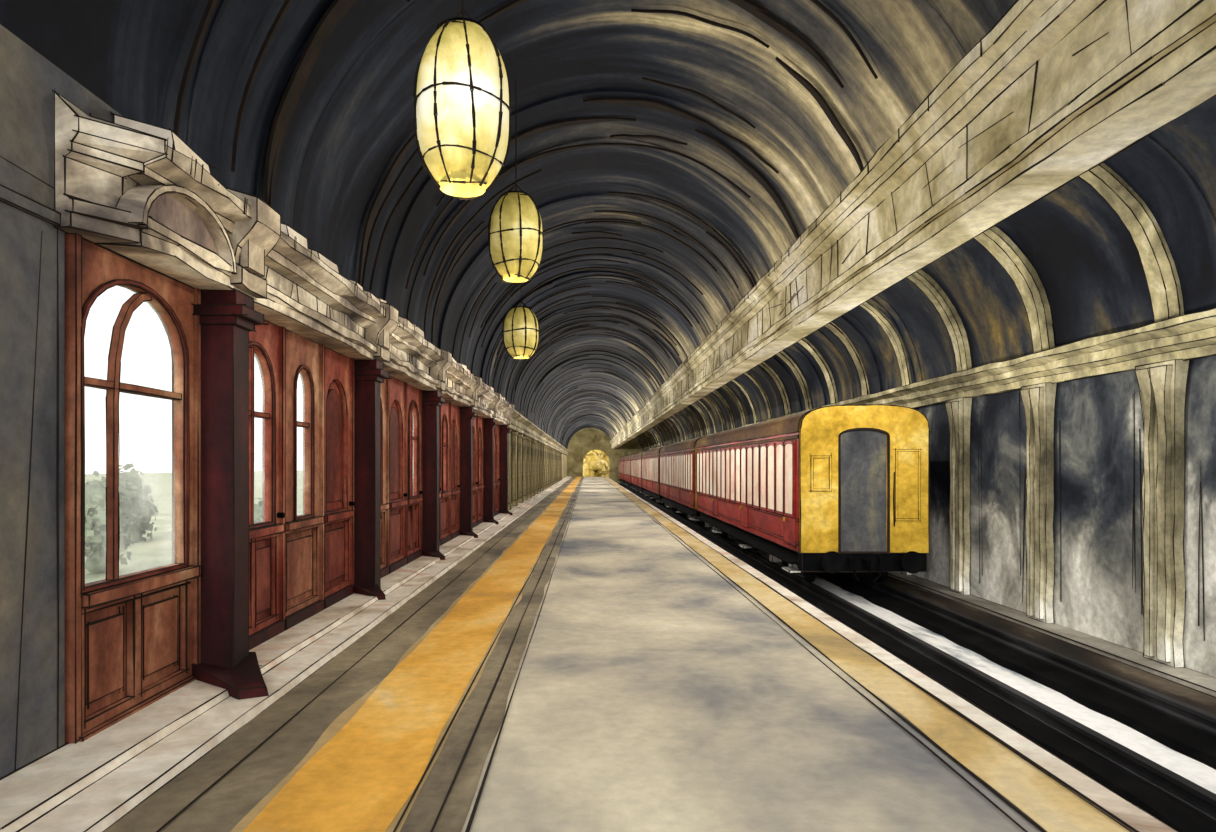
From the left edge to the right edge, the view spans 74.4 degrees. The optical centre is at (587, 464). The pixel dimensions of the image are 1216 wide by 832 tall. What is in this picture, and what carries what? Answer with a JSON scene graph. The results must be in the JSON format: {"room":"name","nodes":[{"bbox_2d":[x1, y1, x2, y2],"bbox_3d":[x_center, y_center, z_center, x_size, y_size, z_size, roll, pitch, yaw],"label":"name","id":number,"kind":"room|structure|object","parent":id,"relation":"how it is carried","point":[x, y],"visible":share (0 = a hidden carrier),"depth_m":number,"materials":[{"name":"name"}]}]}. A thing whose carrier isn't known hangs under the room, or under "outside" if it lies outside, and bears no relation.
{"room":"train station platform","nodes":[
{"label":"train station platform","id":0,"kind":"room"},
{"bbox_2d":[0,24,121,777],"bbox_3d":[-2.925,-0.250,13.000,0.250,3.700,24.400,0,0,0],"label":"wall","id":1,"kind":"structure","parent":0,"point":[28,80],"depth_m":4.03,"materials":[{"name":"paint"}]},
{"bbox_2d":[0,156,60,770],"bbox_3d":[-2.785,-0.001,2.554,0.042,3.202,3.347,0,0,0],"label":"trim","id":2,"kind":"structure","parent":1,"relation":"attached to","point":[8,196],"depth_m":4.05,"materials":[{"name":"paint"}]},
{"bbox_2d":[65,233,201,743],"bbox_3d":[-2.816,0.161,4.999,0.187,2.916,1.408,0,0,0],"label":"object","id":3,"kind":"structure","parent":1,"relation":"in","point":[133,640],"depth_m":4.78,"materials":[{"name":"brown wood"}]},
{"bbox_2d":[225,187,281,298],"bbox_3d":[-2.480,-1.629,5.843,0.329,0.766,0.448,0,0,0],"label":"bracket","id":4,"kind":"object","parent":1,"relation":"attached to","point":[252,240],"visible":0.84,"depth_m":5.74,"materials":[{"name":"stone"}]},
{"bbox_2d":[249,319,285,649],"bbox_3d":[-2.816,0.124,6.645,0.188,2.844,1.264,0,0,0],"label":"door","id":5,"kind":"structure","parent":1,"relation":"in","point":[267,538],"depth_m":7.04,"materials":[{"name":"brown wood"}]},
{"bbox_2d":[52,88,511,424],"bbox_3d":[-2.598,-1.655,14.701,0.474,0.865,21.054,0,0,0],"label":"crown molding","id":6,"kind":"structure","parent":1,"relation":"attached to","point":[134,189],"depth_m":5.08,"materials":[{"name":"stone"}]},
{"bbox_2d":[285,328,324,629],"bbox_3d":[-2.816,0.125,7.793,0.187,2.842,1.120,0,0,0],"label":"door","id":7,"kind":"structure","parent":1,"relation":"in","point":[305,533],"depth_m":7.99,"materials":[{"name":"brown wood"}]},
{"bbox_2d":[324,347,354,608],"bbox_3d":[-2.817,0.125,8.866,0.187,2.847,1.128,0,0,0],"label":"door","id":8,"kind":"structure","parent":1,"relation":"in","point":[339,389],"depth_m":9.03,"materials":[{"name":"brown wood"}]},
{"bbox_2d":[365,301,398,362],"bbox_3d":[-2.480,-1.629,9.613,0.329,0.766,0.448,0,0,0],"label":"bracket","id":9,"kind":"object","parent":1,"relation":"attached to","point":[378,334],"visible":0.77,"depth_m":9.45,"materials":[{"name":"stone"}]},
{"bbox_2d":[380,379,389,577],"bbox_3d":[-2.815,0.125,10.431,0.190,2.845,1.286,0,0,0],"label":"door","id":10,"kind":"structure","parent":1,"relation":"in","point":[385,413],"depth_m":10.93,"materials":[{"name":"brown wood"}]},
{"bbox_2d":[389,376,407,572],"bbox_3d":[-2.816,0.125,11.601,0.187,2.846,1.139,0,0,0],"label":"door","id":11,"kind":"structure","parent":1,"relation":"in","point":[398,483],"depth_m":11.82,"materials":[{"name":"brown wood"}]},
{"bbox_2d":[407,384,422,562],"bbox_3d":[-2.815,0.124,12.704,0.191,2.846,1.151,0,0,0],"label":"door","id":12,"kind":"structure","parent":1,"relation":"in","point":[414,395],"depth_m":12.97,"materials":[{"name":"brown wood"}]},
{"bbox_2d":[439,406,440,545],"bbox_3d":[-2.815,0.124,14.289,0.186,2.839,1.309,0,0,0],"label":"door","id":13,"kind":"structure","parent":1,"relation":"in","point":[439,406],"depth_m":14.88,"materials":[{"name":"brown wood"}]},
{"bbox_2d":[429,348,451,391],"bbox_3d":[-2.480,-1.629,13.463,0.329,0.766,0.448,0,0,0],"label":"bracket","id":14,"kind":"object","parent":1,"relation":"attached to","point":[438,372],"visible":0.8,"depth_m":13.25,"materials":[{"name":"stone"}]},
{"bbox_2d":[441,401,451,544],"bbox_3d":[-2.813,0.128,15.473,0.187,2.840,1.171,0,0,0],"label":"door","id":15,"kind":"structure","parent":1,"relation":"in","point":[446,491],"depth_m":15.73,"materials":[{"name":"brown wood"}]},
{"bbox_2d":[451,403,460,539],"bbox_3d":[-2.816,0.126,16.590,0.188,2.845,1.172,0,0,0],"label":"door","id":16,"kind":"structure","parent":1,"relation":"in","point":[455,410],"depth_m":16.91,"materials":[{"name":"brown wood"}]},
{"bbox_2d":[466,375,481,407],"bbox_3d":[-2.480,-1.629,17.363,0.329,0.766,0.448,0,0,0],"label":"bracket","id":17,"kind":"object","parent":1,"relation":"attached to","point":[472,393],"visible":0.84,"depth_m":17.15,"materials":[{"name":"stone"}]},
{"bbox_2d":[473,415,477,527],"bbox_3d":[-2.815,0.119,19.379,0.186,2.832,1.167,0,0,0],"label":"door","id":18,"kind":"structure","parent":1,"relation":"in","point":[475,420],"depth_m":19.77,"materials":[{"name":"brown wood"}]},
{"bbox_2d":[478,416,483,524],"bbox_3d":[-2.816,0.128,20.498,0.186,2.838,1.162,0,0,0],"label":"door","id":19,"kind":"structure","parent":1,"relation":"in","point":[480,419],"depth_m":20.75,"materials":[{"name":"brown wood"}]},
{"bbox_2d":[494,428,495,515],"bbox_3d":[-2.816,0.126,23.156,0.188,2.845,1.185,0,0,0],"label":"door","id":20,"kind":"structure","parent":1,"relation":"in","point":[494,428],"depth_m":23.68,"materials":[{"name":"brown wood"}]},
{"bbox_2d":[488,392,501,417],"bbox_3d":[-2.480,-1.629,21.263,0.329,0.766,0.448,0,0,0],"label":"bracket","id":21,"kind":"object","parent":1,"relation":"attached to","point":[493,406],"visible":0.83,"depth_m":21.05,"materials":[{"name":"stone"}]},
{"bbox_2d":[495,424,499,514],"bbox_3d":[-2.817,0.126,24.285,0.187,2.848,1.185,0,0,0],"label":"door","id":22,"kind":"structure","parent":1,"relation":"in","point":[497,428],"depth_m":24.69,"materials":[{"name":"brown wood"}]},
{"bbox_2d":[504,403,513,424],"bbox_3d":[-2.480,-1.629,25.063,0.329,0.766,0.448,0,0,0],"label":"bracket","id":23,"kind":"object","parent":1,"relation":"attached to","point":[507,415],"visible":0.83,"depth_m":24.85,"materials":[{"name":"stone"}]},
{"bbox_2d":[0,0,1015,448],"bbox_3d":[0.289,-3.542,54.400,6.247,3.085,107.200,0,0,0],"label":"ceiling","id":24,"kind":"structure","parent":0,"point":[670,153],"depth_m":9.54,"materials":[{"name":"brick"}]},
{"bbox_2d":[413,0,511,199],"bbox_3d":[-0.882,-3.379,5.649,0.683,2.905,0.678,0,0,0],"label":"lantern","id":25,"kind":"object","parent":24,"relation":"hanging from","point":[462,94],"visible":1,"depth_m":5.41,"materials":[{"name":"glass"}]},
{"bbox_2d":[488,92,543,283],"bbox_3d":[-0.898,-3.560,10.000,0.698,2.529,0.704,0,0,0],"label":"hanging lantern","id":26,"kind":"object","parent":24,"relation":"hanging from","point":[515,235],"visible":1,"depth_m":9.77,"materials":[{"name":"yellow paper"}]},
{"bbox_2d":[502,301,539,358],"bbox_3d":[-1.284,-3.329,15.300,0.709,2.599,0.713,0,0,0],"label":"hanging lantern","id":27,"kind":"object","parent":24,"relation":"hanging from","point":[520,336],"visible":0.99,"depth_m":15.06,"materials":[{"name":"yellow paper"}]},
{"bbox_2d":[610,0,1215,448],"bbox_3d":[3.250,-2.655,54.969,0.647,1.164,107.959,0,0,0],"label":"beam","id":28,"kind":"structure","parent":24,"relation":"attached to","point":[1054,90],"depth_m":6.34,"materials":[{"name":"stone"}]},
{"bbox_2d":[510,433,566,502],"bbox_3d":[-2.925,-0.250,66.600,0.250,3.700,82.800,0,0,0],"label":"wall","id":29,"kind":"structure","parent":0,"point":[564,457],"depth_m":34.20,"materials":[{"name":"stone"}]},
{"bbox_2d":[509,409,569,455],"bbox_3d":[-2.650,-1.573,66.553,0.362,0.712,82.738,0,0,0],"label":"trim","id":30,"kind":"structure","parent":29,"relation":"attached to","point":[520,423],"depth_m":37.48,"materials":[{"name":"beige stone"}]},
{"bbox_2d":[0,476,1176,831],"bbox_3d":[-0.127,2.068,52.257,5.367,1.165,112.514,0,0,0],"label":"floor","id":31,"kind":"structure","parent":0,"point":[590,660],"depth_m":4.91,"materials":[{"name":"grey concrete"}]},
{"bbox_2d":[191,288,268,699],"bbox_3d":[-2.544,0.152,5.662,0.537,2.809,0.930,0,0,-22],"label":"pillar","id":32,"kind":"structure","parent":31,"relation":"on","point":[226,317],"depth_m":5.68,"materials":[{"name":"red wood"}]},
{"bbox_2d":[354,359,391,599],"bbox_3d":[-2.571,0.152,9.476,0.505,2.809,0.709,0,0,0],"label":"pillar","id":33,"kind":"structure","parent":31,"relation":"on","point":[369,374],"depth_m":9.45,"materials":[{"name":"red wood"}]},
{"bbox_2d":[422,390,446,559],"bbox_3d":[-2.571,0.152,13.325,0.505,2.809,0.709,0,0,0],"label":"pillar","id":34,"kind":"structure","parent":31,"relation":"on","point":[431,400],"depth_m":13.30,"materials":[{"name":"red wood"}]},
{"bbox_2d":[460,407,478,537],"bbox_3d":[-2.571,0.152,17.226,0.505,2.809,0.709,0,0,0],"label":"pillar","id":35,"kind":"structure","parent":31,"relation":"on","point":[467,414],"depth_m":17.20,"materials":[{"name":"red wood"}]},
{"bbox_2d":[484,418,498,523],"bbox_3d":[-2.571,0.152,21.125,0.505,2.809,0.709,0,0,0],"label":"pillar","id":36,"kind":"structure","parent":31,"relation":"on","point":[489,423],"depth_m":21.10,"materials":[{"name":"red wood"}]},
{"bbox_2d":[500,425,512,514],"bbox_3d":[-2.571,0.152,24.925,0.505,2.809,0.709,0,0,0],"label":"pillar","id":37,"kind":"structure","parent":31,"relation":"on","point":[504,429],"depth_m":24.90,"materials":[{"name":"red wood"}]},
{"bbox_2d":[508,429,511,509],"bbox_3d":[-2.682,0.132,27.000,0.209,2.731,0.543,0,0,0],"label":"pilaster","id":38,"kind":"object","parent":31,"relation":"on","point":[509,436],"visible":0.43,"depth_m":26.90,"materials":[{"name":"beige stone"}]},
{"bbox_2d":[512,431,517,505],"bbox_3d":[-2.682,0.132,29.400,0.209,2.731,0.543,0,0,0],"label":"pilaster","id":39,"kind":"object","parent":31,"relation":"on","point":[514,433],"visible":0.97,"depth_m":29.20,"materials":[{"name":"beige stone"}]},
{"bbox_2d":[517,434,523,502],"bbox_3d":[-2.682,0.132,31.800,0.209,2.731,0.543,0,0,0],"label":"pilaster","id":40,"kind":"object","parent":31,"relation":"on","point":[520,498],"visible":0.92,"depth_m":31.60,"materials":[{"name":"beige stone"}]},
{"bbox_2d":[522,436,527,499],"bbox_3d":[-2.682,0.132,34.200,0.209,2.731,0.543,0,0,0],"label":"pilaster","id":41,"kind":"object","parent":31,"relation":"on","point":[524,454],"visible":0.88,"depth_m":34.00,"materials":[{"name":"beige stone"}]},
{"bbox_2d":[527,438,531,497],"bbox_3d":[-2.682,0.132,36.600,0.209,2.731,0.543,0,0,0],"label":"pilaster","id":42,"kind":"object","parent":31,"relation":"on","point":[529,440],"visible":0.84,"depth_m":36.40,"materials":[{"name":"beige stone"}]},
{"bbox_2d":[531,440,534,495],"bbox_3d":[-2.682,0.132,39.000,0.209,2.731,0.543,0,0,0],"label":"pilaster","id":43,"kind":"object","parent":31,"relation":"on","point":[532,441],"visible":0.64,"depth_m":38.80,"materials":[{"name":"beige stone"}]},
{"bbox_2d":[534,441,537,493],"bbox_3d":[-2.682,0.132,41.400,0.209,2.731,0.543,0,0,0],"label":"pilaster","id":44,"kind":"object","parent":31,"relation":"on","point":[536,442],"visible":0.79,"depth_m":41.20,"materials":[{"name":"beige stone"}]},
{"bbox_2d":[537,442,540,491],"bbox_3d":[-2.682,0.132,43.800,0.209,2.731,0.543,0,0,0],"label":"pilaster","id":45,"kind":"object","parent":31,"relation":"on","point":[539,443],"visible":0.79,"depth_m":43.60,"materials":[{"name":"beige stone"}]},
{"bbox_2d":[540,444,543,490],"bbox_3d":[-2.682,0.132,46.200,0.209,2.731,0.543,0,0,0],"label":"pilaster","id":46,"kind":"object","parent":31,"relation":"on","point":[541,445],"visible":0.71,"depth_m":46.00,"materials":[{"name":"beige stone"}]},
{"bbox_2d":[543,445,545,489],"bbox_3d":[-2.682,0.132,48.600,0.209,2.731,0.543,0,0,0],"label":"pilaster","id":47,"kind":"object","parent":31,"relation":"on","point":[544,486],"visible":0.54,"depth_m":48.41,"materials":[{"name":"beige stone"}]},
{"bbox_2d":[545,446,547,487],"bbox_3d":[-2.682,0.132,51.000,0.209,2.731,0.543,0,0,0],"label":"pilaster","id":48,"kind":"object","parent":31,"relation":"on","point":[546,485],"visible":0.56,"depth_m":50.80,"materials":[{"name":"beige stone"}]},
{"bbox_2d":[547,446,549,486],"bbox_3d":[-2.682,0.132,53.400,0.209,2.731,0.543,0,0,0],"label":"pilaster","id":49,"kind":"object","parent":31,"relation":"on","point":[548,446],"visible":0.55,"depth_m":53.20,"materials":[{"name":"beige stone"}]},
{"bbox_2d":[549,447,550,485],"bbox_3d":[-2.682,0.132,55.800,0.209,2.731,0.543,0,0,0],"label":"pilaster","id":50,"kind":"object","parent":31,"relation":"on","point":[549,447],"visible":0.54,"depth_m":55.60,"materials":[{"name":"beige stone"}]},
{"bbox_2d":[550,448,552,485],"bbox_3d":[-2.682,0.132,58.200,0.209,2.731,0.543,0,0,0],"label":"pilaster","id":51,"kind":"object","parent":31,"relation":"on","point":[551,448],"visible":0.7,"depth_m":58.00,"materials":[{"name":"beige stone"}]},
{"bbox_2d":[552,449,553,484],"bbox_3d":[-2.682,0.132,60.600,0.209,2.731,0.543,0,0,0],"label":"pilaster","id":52,"kind":"object","parent":31,"relation":"on","point":[552,449],"visible":0.58,"depth_m":60.40,"materials":[{"name":"beige stone"}]},
{"bbox_2d":[553,449,554,483],"bbox_3d":[-2.682,0.132,63.000,0.209,2.731,0.543,0,0,0],"label":"pilaster","id":53,"kind":"object","parent":31,"relation":"on","point":[554,449],"visible":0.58,"depth_m":62.79,"materials":[{"name":"beige stone"}]},
{"bbox_2d":[555,450,556,482],"bbox_3d":[-2.682,0.132,65.400,0.209,2.731,0.543,0,0,0],"label":"pilaster","id":54,"kind":"object","parent":31,"relation":"on","point":[555,450],"visible":0.43,"depth_m":65.20,"materials":[{"name":"beige stone"}]},
{"bbox_2d":[556,450,557,481],"bbox_3d":[-2.682,0.132,67.800,0.209,2.731,0.543,0,0,0],"label":"pilaster","id":55,"kind":"object","parent":31,"relation":"on","point":[556,450],"visible":0.56,"depth_m":67.60,"materials":[{"name":"beige stone"}]},
{"bbox_2d":[557,451,558,481],"bbox_3d":[-2.682,0.132,70.200,0.209,2.731,0.544,0,0,0],"label":"pilaster","id":56,"kind":"object","parent":31,"relation":"on","point":[557,451],"visible":0.44,"depth_m":70.00,"materials":[{"name":"beige stone"}]},
{"bbox_2d":[558,451,559,480],"bbox_3d":[-2.682,0.132,72.600,0.209,2.731,0.543,0,0,0],"label":"pilaster","id":57,"kind":"object","parent":31,"relation":"on","point":[558,451],"visible":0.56,"depth_m":72.40,"materials":[{"name":"beige stone"}]},
{"bbox_2d":[567,428,640,482],"bbox_3d":[2.150,-1.275,108.250,10.500,8.050,0.400,0,0,0],"label":"wall","id":58,"kind":"structure","parent":0,"point":[583,441],"depth_m":108.05,"materials":[{"name":"stone"}]},
{"bbox_2d":[635,95,1215,451],"bbox_3d":[5.383,-2.809,54.400,3.843,2.489,107.200,0,0,0],"label":"ceiling","id":59,"kind":"structure","parent":0,"point":[1129,242],"depth_m":12.35,"materials":[{"name":"brick"}]},
{"bbox_2d":[644,494,1215,793],"bbox_3d":[4.950,2.584,57.006,4.900,0.332,122.081,0,0,0],"label":"railway track","id":60,"kind":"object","parent":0,"point":[1194,688],"depth_m":10.20,"materials":[{"name":"black metal"}]},
{"bbox_2d":[618,482,1215,831],"bbox_3d":[4.322,2.450,56.500,0.627,0.240,119.000,0,0,0],"label":"rail line","id":61,"kind":"object","parent":60,"relation":"on","point":[1176,801],"visible":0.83,"depth_m":7.67,"materials":[{"name":"black metal"}]},
{"bbox_2d":[816,573,1215,769],"bbox_3d":[5.636,2.450,56.500,0.761,0.240,119.000,0,0,0],"label":"rail line","id":62,"kind":"object","parent":60,"relation":"on","point":[1188,730],"visible":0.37,"depth_m":9.31,"materials":[{"name":"black metal"}]},
{"bbox_2d":[618,455,626,483],"bbox_3d":[5.091,0.603,94.350,2.563,3.455,14.489,0,0,0],"label":"carriage","id":63,"kind":"object","parent":62,"relation":"on","point":[621,459],"visible":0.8,"depth_m":92.87,"materials":[{"name":"red metal"}]},
{"bbox_2d":[624,453,634,487],"bbox_3d":[5.091,0.603,79.800,2.563,3.455,14.489,0,0,0],"label":"carriage","id":64,"kind":"object","parent":62,"relation":"on","point":[627,459],"visible":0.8,"depth_m":78.49,"materials":[{"name":"red metal"}]},
{"bbox_2d":[630,450,646,493],"bbox_3d":[5.091,0.603,65.250,2.563,3.455,14.490,0,0,0],"label":"carriage","id":65,"kind":"object","parent":62,"relation":"on","point":[636,459],"visible":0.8,"depth_m":63.94,"materials":[{"name":"red metal"}]},
{"bbox_2d":[641,445,666,504],"bbox_3d":[5.091,0.603,50.700,2.563,3.455,14.490,0,0,0],"label":"carriage","id":66,"kind":"object","parent":62,"relation":"on","point":[650,459],"visible":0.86,"depth_m":49.00,"materials":[{"name":"red metal"}]},
{"bbox_2d":[659,436,704,525],"bbox_3d":[5.091,0.603,36.150,2.563,3.455,14.490,0,0,0],"label":"carriage","id":67,"kind":"object","parent":62,"relation":"on","point":[677,460],"visible":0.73,"depth_m":33.99,"materials":[{"name":"red metal"}]},
{"bbox_2d":[695,404,930,581],"bbox_3d":[5.091,0.603,21.600,2.563,3.455,14.490,0,0,0],"label":"carriage","id":68,"kind":"object","parent":62,"relation":"on","point":[832,489],"visible":1,"depth_m":14.85,"materials":[{"name":"metal"}]},
{"bbox_2d":[912,356,1215,676],"bbox_3d":[7.288,0.525,54.400,0.223,4.450,107.200,0,0,0],"label":"wall","id":69,"kind":"structure","parent":0,"point":[1099,433],"depth_m":11.51,"materials":[{"name":"paint"}]},
{"bbox_2d":[642,308,1215,451],"bbox_3d":[7.020,-1.519,54.499,0.402,0.572,107.087,0,0,0],"label":"crown molding","id":70,"kind":"structure","parent":69,"relation":"attached to","point":[1192,336],"depth_m":11.54,"materials":[{"name":"stone"}]},
{"bbox_2d":[945,397,972,594],"bbox_3d":[7.065,0.590,15.295,0.247,3.719,0.714,0,0,0],"label":"pilaster","id":71,"kind":"object","parent":69,"relation":"attached to","point":[959,410],"visible":1,"depth_m":15.10,"materials":[{"name":"stone"}]},
{"bbox_2d":[1020,382,1056,622],"bbox_3d":[7.065,0.590,12.595,0.247,3.719,0.714,0,0,0],"label":"pilaster","id":72,"kind":"object","parent":69,"relation":"attached to","point":[1039,400],"visible":0.98,"depth_m":12.41,"materials":[{"name":"stone"}]},
{"bbox_2d":[1135,359,1189,667],"bbox_3d":[7.065,0.590,9.895,0.247,3.719,0.714,0,0,0],"label":"pilaster","id":73,"kind":"object","parent":69,"relation":"attached to","point":[1162,385],"visible":1,"depth_m":9.73,"materials":[{"name":"stone"}]},
{"label":"outside","id":74,"kind":"structure","parent":0,"visible":0},
{"bbox_2d":[85,470,302,582],"bbox_3d":[-46.530,1.825,126.000,86.940,0.350,268.000,0,0,0],"label":"floor","id":75,"kind":"structure","parent":74,"point":[157,551],"depth_m":21.46,"materials":[{"name":"white"}]},
{"bbox_2d":[85,500,136,574],"bbox_3d":[-7.469,1.150,12.236,1.294,1.241,0.969,0,0,34],"label":"shrub","id":76,"kind":"object","parent":75,"relation":"on","point":[95,526],"visible":0.53,"depth_m":11.99,"materials":[{"name":"green plant"}]},
{"bbox_2d":[85,463,157,542],"bbox_3d":[-10.121,1.021,16.891,1.798,2.112,2.222,0,0,0],"label":"shrub","id":77,"kind":"object","parent":75,"relation":"on","point":[132,496],"visible":0.47,"depth_m":16.77,"materials":[{"name":"green plant"}]},
{"bbox_2d":[254,497,262,522],"bbox_3d":[-5.612,1.206,13.546,1.012,1.328,1.450,0,0,18],"label":"shrub","id":78,"kind":"object","parent":75,"relation":"on","point":[258,509],"visible":0.05,"depth_m":13.39,"materials":[{"name":"green plant"}]},
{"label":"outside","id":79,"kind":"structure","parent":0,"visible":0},
{"bbox_3d":[0.000,2.875,209.000,120.000,0.250,182.000,0,0,0],"label":"floor","id":80,"kind":"structure","parent":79,"visible":0},
{"bbox_2d":[583,450,608,477],"bbox_3d":[1.553,-0.222,122.870,8.724,8.933,8.024,0,0,0],"label":"tree","id":81,"kind":"object","parent":80,"relation":"on","point":[595,462],"visible":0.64,"depth_m":120.15,"materials":[{"name":"plant"}]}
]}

